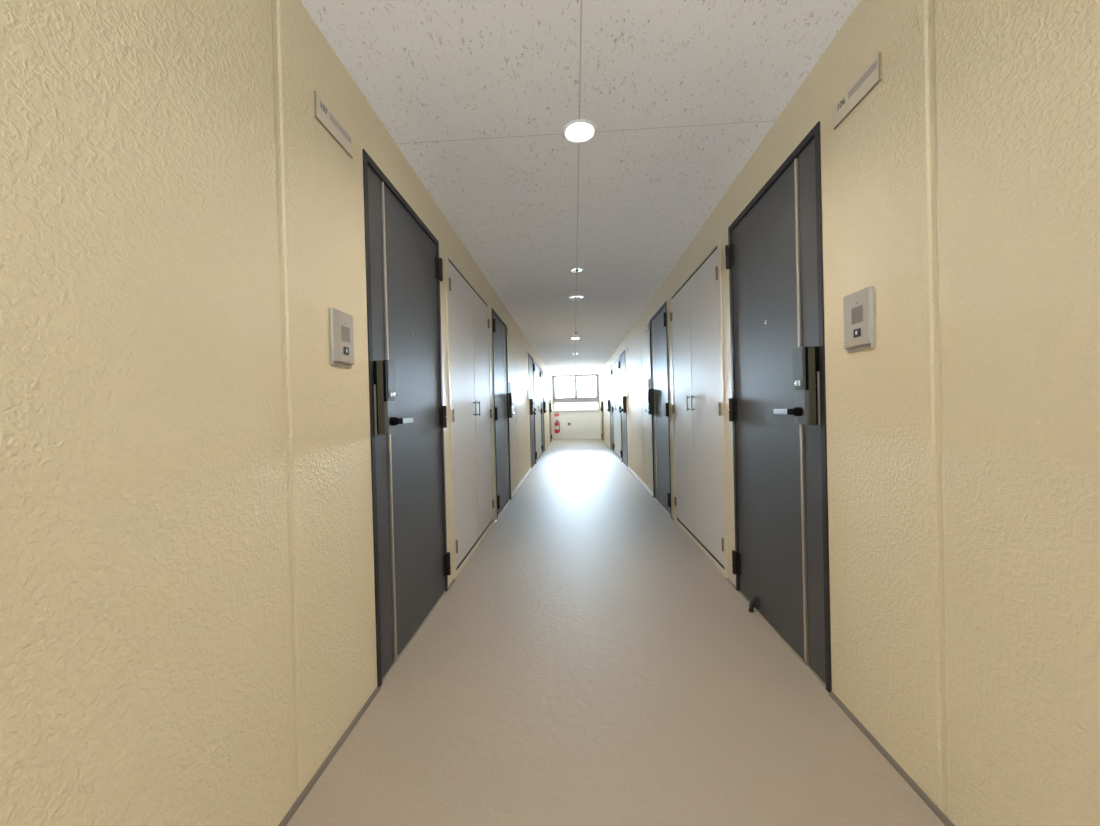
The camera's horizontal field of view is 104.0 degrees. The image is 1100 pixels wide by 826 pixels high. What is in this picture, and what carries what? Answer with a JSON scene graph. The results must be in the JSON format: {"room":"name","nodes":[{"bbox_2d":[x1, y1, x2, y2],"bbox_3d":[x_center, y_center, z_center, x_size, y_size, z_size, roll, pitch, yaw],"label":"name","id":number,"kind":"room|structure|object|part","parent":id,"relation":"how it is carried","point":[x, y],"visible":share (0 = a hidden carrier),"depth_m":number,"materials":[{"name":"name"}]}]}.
{"room":"apartment building corridor","nodes":[
{"label":"apartment building corridor","id":0,"kind":"room"},
{"bbox_2d":[0,0,552,825],"bbox_3d":[-0.566,-0.118,6.058,0.220,2.322,19.235,-1,0,3],"label":"wall","id":1,"kind":"structure","parent":0,"point":[188,619],"depth_m":0.87,"materials":[{"name":"beige paint"}]},
{"bbox_2d":[313,91,352,157],"bbox_3d":[-0.732,-0.972,1.463,0.006,0.080,0.225,-1,0,3],"label":"name plate","id":2,"kind":"object","parent":1,"relation":"attached to","point":[323,114],"visible":1,"depth_m":1.45,"materials":[{"name":"plastic"}]},
{"bbox_2d":[329,307,353,367],"bbox_3d":[-0.709,-0.253,1.471,0.019,0.188,0.130,-1,0,3],"label":"intercom","id":3,"kind":"object","parent":1,"relation":"attached to","point":[341,323],"visible":1,"depth_m":1.45,"materials":[{"name":"grey plastic"}]},
{"bbox_2d":[341,325,349,342],"bbox_3d":[-0.703,-0.271,1.478,0.004,0.052,0.056,-1,0,3],"label":"speaker grille","id":4,"kind":"object","parent":3,"relation":"attached to","point":[345,329],"depth_m":1.48,"materials":[{"name":"grey plastic"}]},
{"bbox_3d":[-0.704,-0.259,1.488,0.004,0.170,0.090,-1,0,3],"label":"panel","id":5,"kind":"part","parent":3,"relation":"part of","materials":[{"name":"grey plastic"}]},
{"bbox_2d":[362,149,450,687],"bbox_3d":[-0.679,0.024,2.131,0.188,2.100,0.922,-1,0,3],"label":"door","id":6,"kind":"structure","parent":1,"relation":"in","point":[404,272],"depth_m":2.00,"materials":[{"name":"black metal"}]},
{"bbox_3d":[-0.693,-0.060,1.706,0.017,0.292,0.005,-1,0,3],"label":"edge trim","id":7,"kind":"part","parent":6,"relation":"part of","materials":[{"name":"black plastic"}]},
{"bbox_3d":[-0.653,-0.127,1.739,0.011,0.163,0.075,-1,0,3],"label":"rail","id":8,"kind":"part","parent":6,"relation":"part of","materials":[{"name":"black plastic"}]},
{"bbox_3d":[-0.647,0.018,1.741,0.012,0.135,0.071,-1,0,3],"label":"plate","id":9,"kind":"part","parent":6,"relation":"part of","materials":[{"name":"silver metal"}]},
{"bbox_3d":[-0.624,0.034,1.746,0.034,0.034,0.057,-1,0,3],"label":"lever handle","id":10,"kind":"part","parent":6,"relation":"part of","materials":[{"name":"black plastic"}]},
{"bbox_2d":[278,440,552,825],"bbox_3d":[-0.427,1.034,5.960,0.012,0.013,19.035,-1,0,3],"label":"trim","id":11,"kind":"structure","parent":1,"relation":"attached to","point":[302,796],"depth_m":1.34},
{"bbox_2d":[445,252,494,578],"bbox_3d":[-0.647,0.019,3.437,0.146,2.090,1.390,-1,0,3],"label":"closet","id":12,"kind":"object","parent":1,"relation":"attached to","point":[468,322],"visible":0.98,"depth_m":3.23,"materials":[{"name":"paint"}]},
{"bbox_3d":[-0.635,0.008,3.121,0.035,2.004,0.653,-1,0,3],"label":"closet door","id":13,"kind":"part","parent":12,"relation":"part of","materials":[{"name":"paint"}]},
{"bbox_3d":[-0.633,1.048,3.445,0.123,0.032,1.290,-1,0,3],"label":"sill","id":14,"kind":"part","parent":12,"relation":"part of","materials":[{"name":"paint"}]},
{"bbox_3d":[-0.599,0.003,3.765,0.035,2.004,0.623,-1,0,3],"label":"closet door","id":15,"kind":"part","parent":12,"relation":"part of","materials":[{"name":"paint"}]},
{"bbox_2d":[492,308,514,517],"bbox_3d":[-0.533,0.002,4.734,0.188,2.100,0.922,-1,0,3],"label":"door","id":16,"kind":"structure","parent":1,"relation":"in","point":[503,400],"depth_m":4.71,"materials":[{"name":"black metal"}]},
{"bbox_2d":[511,469,530,497],"bbox_3d":[-0.402,1.012,6.434,0.008,0.050,2.411,-1,0,3],"label":"baseboard","id":17,"kind":"structure","parent":1,"relation":"attached to","point":[529,471],"depth_m":6.09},
{"bbox_2d":[528,353,536,469],"bbox_3d":[-0.343,-0.027,8.121,0.188,2.100,0.922,-1,0,3],"label":"door","id":18,"kind":"structure","parent":1,"relation":"in","point":[531,365],"depth_m":8.11,"materials":[{"name":"black metal"}]},
{"bbox_2d":[534,361,541,461],"bbox_3d":[-0.310,-0.032,9.427,0.146,2.090,1.390,-1,0,3],"label":"closet","id":19,"kind":"object","parent":1,"relation":"attached to","point":[537,369],"visible":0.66,"depth_m":9.38,"materials":[{"name":"paint"}]},
{"bbox_3d":[-0.299,-0.043,9.111,0.035,2.004,0.653,-1,0,3],"label":"closet door","id":20,"kind":"part","parent":19,"relation":"part of","materials":[{"name":"paint"}]},
{"bbox_3d":[-0.263,-0.048,9.755,0.035,2.004,0.623,-1,0,3],"label":"closet door","id":21,"kind":"part","parent":19,"relation":"part of","materials":[{"name":"paint"}]},
{"bbox_2d":[540,368,546,454],"bbox_3d":[-0.197,-0.049,10.724,0.188,2.100,0.922,-1,0,3],"label":"door","id":22,"kind":"structure","parent":1,"relation":"in","point":[543,404],"depth_m":10.82,"materials":[{"name":"black metal"}]},
{"bbox_3d":[-0.238,-0.048,10.726,0.106,2.100,0.922,-1,0,3],"label":"frame","id":23,"kind":"part","parent":22,"relation":"part of","materials":[{"name":"grey metal"}]},
{"bbox_2d":[548,378,551,442],"bbox_3d":[-0.006,-0.078,14.111,0.188,2.100,0.922,-1,0,3],"label":"door","id":24,"kind":"structure","parent":1,"relation":"in","point":[549,383],"depth_m":14.14,"materials":[{"name":"black metal"}]},
{"bbox_2d":[551,374,600,439],"bbox_3d":[0.933,-0.222,15.506,1.713,2.322,0.200,-1,0,3],"label":"wall","id":25,"kind":"structure","parent":0,"point":[583,424],"depth_m":15.41,"materials":[{"name":"paint"}]},
{"bbox_2d":[555,420,559,432],"bbox_3d":[0.257,0.477,15.354,0.182,0.480,0.190,-1,0,3],"label":"fire extinguisher","id":26,"kind":"object","parent":25,"relation":"attached to","point":[557,425],"visible":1,"depth_m":15.31,"materials":[{"name":"red metal"}]},
{"bbox_2d":[552,374,599,411],"bbox_3d":[0.923,-0.713,15.432,1.670,1.305,0.120,-1,0,3],"label":"window","id":27,"kind":"structure","parent":25,"relation":"in","point":[576,403],"depth_m":15.44,"materials":[{"name":"glass"}]},
{"bbox_3d":[0.555,-0.919,15.483,0.860,0.805,0.025,-1,0,3],"label":"sash","id":28,"kind":"part","parent":27,"relation":"part of","materials":[{"name":"glass"}]},
{"bbox_3d":[0.936,-0.243,15.458,1.590,0.285,0.006,-1,0,3],"label":"frosted pane","id":29,"kind":"part","parent":27,"relation":"part of","materials":[{"name":"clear glass"}]},
{"bbox_3d":[0.937,-0.074,15.402,1.670,0.027,0.050,-1,0,3],"label":"sill","id":30,"kind":"part","parent":27,"relation":"part of","materials":[{"name":"grey metal"}]},
{"bbox_3d":[1.292,-0.937,15.417,0.840,0.805,0.025,-1,0,3],"label":"sash","id":31,"kind":"part","parent":27,"relation":"part of","materials":[{"name":"glass"}]},
{"bbox_2d":[300,0,859,374],"bbox_3d":[0.363,-1.371,5.895,2.153,0.140,19.435,-1,0,3],"label":"ceiling","id":32,"kind":"structure","parent":0,"point":[478,97],"depth_m":1.84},
{"bbox_2d":[569,295,582,298],"bbox_3d":[0.293,-1.343,4.800,0.162,0.117,0.162,-1,0,3],"label":"recessed light","id":33,"kind":"object","parent":32,"relation":"in","point":[574,296],"visible":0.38,"depth_m":4.79,"materials":[{"name":"white plastic"}]},
{"bbox_2d":[570,268,583,272],"bbox_3d":[0.241,-1.276,3.862,0.128,0.016,0.128,-1,0,3],"label":"recessed light","id":34,"kind":"object","parent":32,"relation":"in","point":[574,270],"visible":1,"depth_m":3.86,"materials":[{"name":"white plastic"}]},
{"bbox_2d":[562,119,597,142],"bbox_3d":[0.132,-1.319,1.935,0.162,0.117,0.162,-1,0,3],"label":"recessed light","id":35,"kind":"object","parent":32,"relation":"in","point":[586,125],"visible":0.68,"depth_m":1.96,"materials":[{"name":"white plastic"}]},
{"bbox_3d":[0.132,-1.316,1.935,0.068,0.061,0.068,-1,0,3],"label":"bulb","id":36,"kind":"part","parent":35,"relation":"part of","materials":[{"name":"white glass"}]},
{"bbox_2d":[286,439,944,825],"bbox_3d":[0.424,1.080,5.912,2.153,0.120,19.435,-1,0,3],"label":"floor","id":37,"kind":"structure","parent":0,"point":[588,663],"depth_m":1.56,"materials":[{"name":"beige laminate"}]},
{"bbox_2d":[599,0,1099,825],"bbox_3d":[1.363,-0.165,5.949,0.220,2.322,19.235,-1,0,3],"label":"wall","id":38,"kind":"structure","parent":0,"point":[963,445],"depth_m":1.02,"materials":[{"name":"beige paint"}]},
{"bbox_2d":[600,376,603,441],"bbox_3d":[1.715,-0.120,14.014,0.188,2.100,0.922,-1,0,3],"label":"door","id":39,"kind":"structure","parent":38,"relation":"in","point":[601,381],"depth_m":13.92,"materials":[{"name":"black metal"}]},
{"bbox_2d":[607,365,613,452],"bbox_3d":[1.525,-0.091,10.627,0.188,2.100,0.922,-1,0,3],"label":"door","id":40,"kind":"structure","parent":38,"relation":"in","point":[610,401],"depth_m":10.71,"materials":[{"name":"black metal"}]},
{"bbox_3d":[1.566,-0.092,10.624,0.106,2.100,0.922,-1,0,3],"label":"frame","id":41,"kind":"part","parent":40,"relation":"part of","materials":[{"name":"grey metal"}]},
{"bbox_2d":[612,358,620,460],"bbox_3d":[1.493,-0.076,9.326,0.146,2.090,1.390,-1,0,3],"label":"closet","id":42,"kind":"object","parent":38,"relation":"attached to","point":[616,388],"visible":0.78,"depth_m":9.29,"materials":[{"name":"paint"}]},
{"bbox_3d":[1.482,-0.091,9.657,0.035,2.004,0.623,-1,0,3],"label":"closet door","id":43,"kind":"part","parent":42,"relation":"part of","materials":[{"name":"paint"}]},
{"bbox_3d":[1.445,-0.086,9.013,0.035,2.004,0.653,-1,0,3],"label":"closet door","id":44,"kind":"part","parent":42,"relation":"part of","materials":[{"name":"paint"}]},
{"bbox_2d":[618,350,627,468],"bbox_3d":[1.379,-0.069,8.024,0.188,2.100,0.922,-1,0,3],"label":"door","id":45,"kind":"structure","parent":38,"relation":"in","point":[621,364],"depth_m":8.02,"materials":[{"name":"black metal"}]},
{"bbox_2d":[628,467,652,495],"bbox_3d":[1.299,0.970,6.338,0.008,0.050,2.411,-1,0,3],"label":"baseboard","id":46,"kind":"structure","parent":38,"relation":"attached to","point":[629,469],"depth_m":6.04,"materials":[{"name":"grey plastic"}]},
{"bbox_2d":[645,301,671,516],"bbox_3d":[1.188,-0.040,4.636,0.188,2.100,0.922,-1,0,3],"label":"door","id":47,"kind":"structure","parent":38,"relation":"in","point":[658,395],"depth_m":4.61,"materials":[{"name":"black metal"}]},
{"bbox_2d":[670,240,727,577],"bbox_3d":[1.156,-0.025,3.335,0.146,2.090,1.390,-1,0,3],"label":"closet","id":48,"kind":"object","parent":38,"relation":"attached to","point":[696,305],"visible":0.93,"depth_m":3.13,"materials":[{"name":"paint"}]},
{"bbox_3d":[1.145,-0.040,3.666,0.035,2.004,0.623,-1,0,3],"label":"closet door","id":49,"kind":"part","parent":48,"relation":"part of","materials":[{"name":"paint"}]},
{"bbox_3d":[1.194,1.003,3.342,0.123,0.032,1.290,-1,0,3],"label":"sill","id":50,"kind":"part","parent":48,"relation":"part of","materials":[{"name":"paint"}]},
{"bbox_3d":[1.109,-0.035,3.022,0.035,2.004,0.653,-1,0,3],"label":"closet door","id":51,"kind":"part","parent":48,"relation":"part of","materials":[{"name":"paint"}]},
{"bbox_2d":[600,438,954,825],"bbox_3d":[1.271,0.993,5.864,0.012,0.013,19.035,-1,0,3],"label":"trim","id":52,"kind":"structure","parent":38,"relation":"attached to","point":[889,758],"depth_m":1.27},
{"bbox_2d":[725,121,831,692],"bbox_3d":[1.042,-0.018,2.034,0.188,2.100,0.922,-1,0,3],"label":"door","id":53,"kind":"structure","parent":38,"relation":"in","point":[774,249],"depth_m":1.89,"materials":[{"name":"black metal"}]},
{"bbox_3d":[0.944,-0.005,1.657,0.034,0.034,0.057,-1,0,3],"label":"lever handle","id":54,"kind":"part","parent":53,"relation":"part of","materials":[{"name":"black plastic"}]},
{"bbox_3d":[0.966,-0.022,1.650,0.012,0.135,0.071,-1,0,3],"label":"plate","id":55,"kind":"part","parent":53,"relation":"part of","materials":[{"name":"silver metal"}]},
{"bbox_3d":[0.965,-0.167,1.648,0.011,0.163,0.075,-1,0,3],"label":"rail","id":56,"kind":"part","parent":53,"relation":"part of","materials":[{"name":"grey metal"}]},
{"bbox_3d":[1.004,-0.102,1.610,0.017,0.292,0.005,-1,0,3],"label":"edge trim","id":57,"kind":"part","parent":53,"relation":"part of","materials":[{"name":"black plastic"}]},
{"bbox_2d":[833,52,881,129],"bbox_3d":[0.971,-1.014,1.367,0.006,0.080,0.225,-1,0,3],"label":"name plate","id":58,"kind":"object","parent":38,"relation":"attached to","point":[871,76],"visible":1,"depth_m":1.35,"materials":[{"name":"plastic"}]},
{"bbox_2d":[843,286,873,352],"bbox_3d":[0.984,-0.294,1.376,0.019,0.188,0.130,-1,0,3],"label":"intercom","id":59,"kind":"object","parent":38,"relation":"attached to","point":[858,307],"visible":1,"depth_m":1.36,"materials":[{"name":"grey plastic"}]},
{"bbox_2d":[851,305,862,324],"bbox_3d":[0.978,-0.312,1.368,0.004,0.052,0.056,-1,0,3],"label":"speaker grille","id":60,"kind":"object","parent":59,"relation":"attached to","point":[856,310],"depth_m":1.37,"materials":[{"name":"grey plastic"}]},
{"bbox_3d":[0.979,-0.300,1.359,0.004,0.170,0.090,-1,0,3],"label":"panel","id":61,"kind":"part","parent":59,"relation":"part of","materials":[{"name":"grey plastic"}]}
]}

